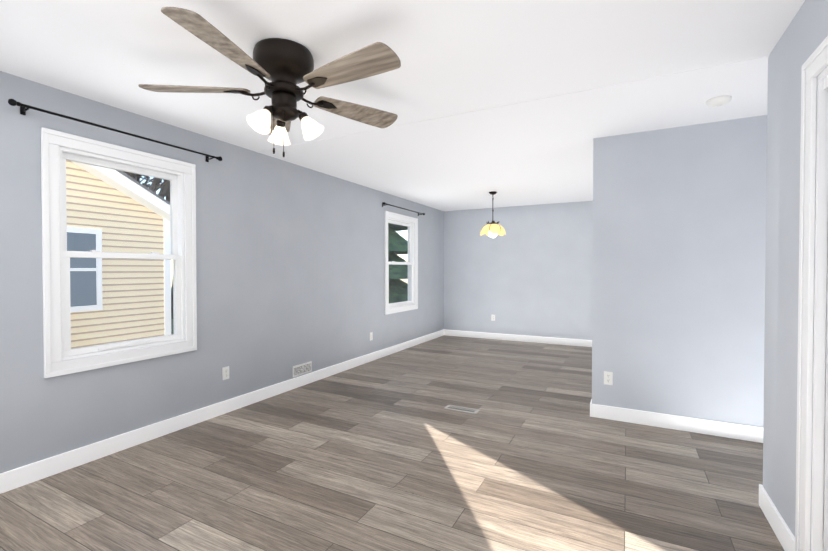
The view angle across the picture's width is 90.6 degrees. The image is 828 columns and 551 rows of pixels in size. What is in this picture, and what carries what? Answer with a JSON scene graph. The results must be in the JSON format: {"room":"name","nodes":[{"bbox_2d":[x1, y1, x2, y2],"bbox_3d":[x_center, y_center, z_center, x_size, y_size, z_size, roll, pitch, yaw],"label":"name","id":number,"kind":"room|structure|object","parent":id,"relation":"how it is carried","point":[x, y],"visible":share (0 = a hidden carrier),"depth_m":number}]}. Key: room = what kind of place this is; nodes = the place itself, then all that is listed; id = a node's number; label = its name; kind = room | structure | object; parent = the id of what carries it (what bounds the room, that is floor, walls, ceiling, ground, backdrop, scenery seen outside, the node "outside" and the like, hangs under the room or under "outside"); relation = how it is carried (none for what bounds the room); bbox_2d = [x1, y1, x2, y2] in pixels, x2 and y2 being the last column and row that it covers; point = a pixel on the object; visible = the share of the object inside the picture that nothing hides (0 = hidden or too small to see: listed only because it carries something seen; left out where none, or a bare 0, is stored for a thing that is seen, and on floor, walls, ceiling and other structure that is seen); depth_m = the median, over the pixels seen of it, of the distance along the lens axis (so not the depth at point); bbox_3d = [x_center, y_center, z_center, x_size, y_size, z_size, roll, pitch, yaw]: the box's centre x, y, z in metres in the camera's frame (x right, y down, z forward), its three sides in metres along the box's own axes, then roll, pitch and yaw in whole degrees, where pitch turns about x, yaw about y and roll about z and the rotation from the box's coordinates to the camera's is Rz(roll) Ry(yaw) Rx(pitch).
{"room":"empty living room","nodes":[
{"label":"empty living room","id":0,"kind":"room"},
{"bbox_2d":[0,71,443,472],"bbox_3d":[-1.794,0.022,3.638,0.120,2.440,10.310,0,1,28],"label":"wall","id":1,"kind":"structure","parent":0,"point":[289,265],"depth_m":3.64},
{"bbox_2d":[8,99,221,161],"bbox_3d":[-2.018,-1.000,2.962,0.095,0.065,1.390,0,1,28],"label":"curtain rod","id":2,"kind":"object","parent":1,"relation":"attached to","point":[24,108],"visible":1,"depth_m":2.70},
{"bbox_2d":[41,127,196,377],"bbox_3d":[-2.111,-0.143,3.000,0.146,1.546,1.006,0,1,28],"label":"window","id":3,"kind":"structure","parent":1,"relation":"in","point":[59,353],"depth_m":2.85},
{"bbox_2d":[0,329,443,493],"bbox_3d":[-1.734,1.185,3.624,0.014,0.115,10.070,0,1,28],"label":"baseboard","id":4,"kind":"structure","parent":1,"relation":"attached to","point":[30,473],"depth_m":3.20},
{"bbox_2d":[222,366,228,379],"bbox_3d":[-1.697,0.882,3.696,0.010,0.114,0.070,0,1,28],"label":"electrical outlet","id":5,"kind":"object","parent":1,"relation":"attached to","point":[225,373],"visible":1,"depth_m":3.69},
{"bbox_2d":[293,361,311,376],"bbox_3d":[-1.242,1.044,4.566,0.012,0.120,0.300,0,1,28],"label":"air vent","id":6,"kind":"object","parent":1,"relation":"in","point":[303,368],"visible":1,"depth_m":4.56},
{"bbox_2d":[384,211,417,314],"bbox_3d":[-0.239,-0.195,6.586,0.146,1.546,1.056,0,1,28],"label":"window","id":7,"kind":"structure","parent":1,"relation":"in","point":[411,224],"depth_m":6.70},
{"bbox_2d":[382,202,424,215],"bbox_3d":[-0.156,-1.052,6.530,0.095,0.065,1.340,0,1,28],"label":"curtain rod","id":8,"kind":"object","parent":1,"relation":"attached to","point":[383,203],"visible":1,"depth_m":6.37},
{"bbox_2d":[0,335,783,550],"bbox_3d":[0.919,1.313,2.241,6.240,0.100,10.310,0,1,28],"label":"floor","id":9,"kind":"structure","parent":0,"point":[388,453],"depth_m":2.55},
{"bbox_2d":[444,405,478,413],"bbox_3d":[0.443,1.236,3.791,0.310,0.008,0.115,0,1,28],"label":"floor vent","id":10,"kind":"object","parent":9,"relation":"in","point":[462,409],"visible":1,"depth_m":3.77},
{"bbox_2d":[0,0,804,210],"bbox_3d":[0.919,-1.227,2.204,6.240,0.100,10.310,0,1,28],"label":"ceiling","id":11,"kind":"structure","parent":0,"point":[459,56],"depth_m":2.39},
{"bbox_2d":[138,7,400,156],"bbox_3d":[-0.661,-0.893,2.143,1.356,0.566,1.382,0,1,28],"label":"ceiling fan","id":12,"kind":"object","parent":11,"relation":"hanging from","point":[285,66],"visible":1,"depth_m":2.06},
{"bbox_2d":[480,191,505,237],"bbox_3d":[1.167,-0.895,6.056,0.380,0.675,0.354,0,1,28],"label":"pendant light","id":13,"kind":"object","parent":11,"relation":"hanging from","point":[492,229],"visible":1,"depth_m":5.97},
{"bbox_2d":[257,56,768,152],"bbox_3d":[0.188,-1.188,3.100,3.875,0.003,0.028,0,1,28],"label":"trim","id":14,"kind":"structure","parent":11,"relation":"attached to","point":[669,75],"depth_m":2.72},
{"bbox_2d":[706,95,731,106],"bbox_3d":[2.054,-1.165,2.758,0.136,0.040,0.136,0,1,28],"label":"smoke detector","id":15,"kind":"object","parent":11,"relation":"attached to","point":[718,101],"visible":1,"depth_m":2.72},
{"bbox_2d":[444,201,592,339],"bbox_3d":[3.329,-0.022,6.711,6.120,2.440,0.120,0,1,28],"label":"wall","id":16,"kind":"structure","parent":0,"point":[530,273],"depth_m":7.36},
{"bbox_2d":[444,329,591,346],"bbox_3d":[3.251,1.141,6.693,5.986,0.115,0.014,0,1,28],"label":"baseboard","id":17,"kind":"structure","parent":16,"relation":"attached to","point":[547,340],"depth_m":7.37},
{"bbox_2d":[592,115,766,426],"bbox_3d":[2.951,0.032,2.939,3.060,2.440,0.120,0,1,28],"label":"wall","id":18,"kind":"structure","parent":0,"point":[678,280],"depth_m":3.29},
{"bbox_2d":[604,371,612,384],"bbox_3d":[1.680,0.889,3.542,0.070,0.114,0.010,0,1,28],"label":"outlet","id":19,"kind":"object","parent":18,"relation":"attached to","point":[608,378],"visible":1,"depth_m":3.54},
{"bbox_2d":[590,403,762,442],"bbox_3d":[2.914,1.196,2.899,3.074,0.115,0.014,0,1,28],"label":"baseboard","id":20,"kind":"structure","parent":18,"relation":"attached to","point":[718,428],"depth_m":3.29},
{"bbox_2d":[763,0,827,550],"bbox_3d":[0.661,0.079,-0.293,0.120,2.440,5.610,0,1,28],"label":"wall","id":21,"kind":"structure","parent":0,"point":[803,37],"depth_m":1.95},
{"bbox_2d":[759,484,794,550],"bbox_3d":[1.769,1.209,1.993,0.014,0.115,0.589,0,1,28],"label":"baseboard","id":22,"kind":"structure","parent":21,"relation":"attached to","point":[781,530],"depth_m":1.99},
{"bbox_2d":[795,36,827,550],"bbox_3d":[1.318,0.208,0.996,0.145,2.145,1.570,0,1,28],"label":"door frame","id":23,"kind":"structure","parent":21,"relation":"attached to","point":[812,297],"depth_m":1.64},
{"bbox_2d":[823,233,827,550],"bbox_3d":[1.471,0.269,1.289,0.035,1.990,0.700,0,1,28],"label":"closet door","id":24,"kind":"structure","parent":21,"relation":"in","point":[825,528],"depth_m":1.60},
{"label":"outside","id":25,"kind":"structure","parent":0,"visible":0},
{"bbox_2d":[171,287,173,333],"bbox_3d":[-18.385,1.687,15.101,39.879,0.020,70.000,0,1,28],"label":"ground","id":26,"kind":"structure","parent":25,"point":[172,327],"depth_m":13.63},
{"bbox_2d":[66,160,170,348],"bbox_3d":[-6.720,-0.714,4.692,0.561,5.081,8.657,0,1,28],"label":"house","id":27,"kind":"structure","parent":26,"relation":"on","point":[87,329],"depth_m":7.37},
{"bbox_2d":[122,171,407,318],"bbox_3d":[-6.440,-3.402,13.147,13.201,10.249,14.480,0,1,28],"label":"trees","id":28,"kind":"object","parent":26,"relation":"on","point":[396,274],"depth_m":12.69}
]}

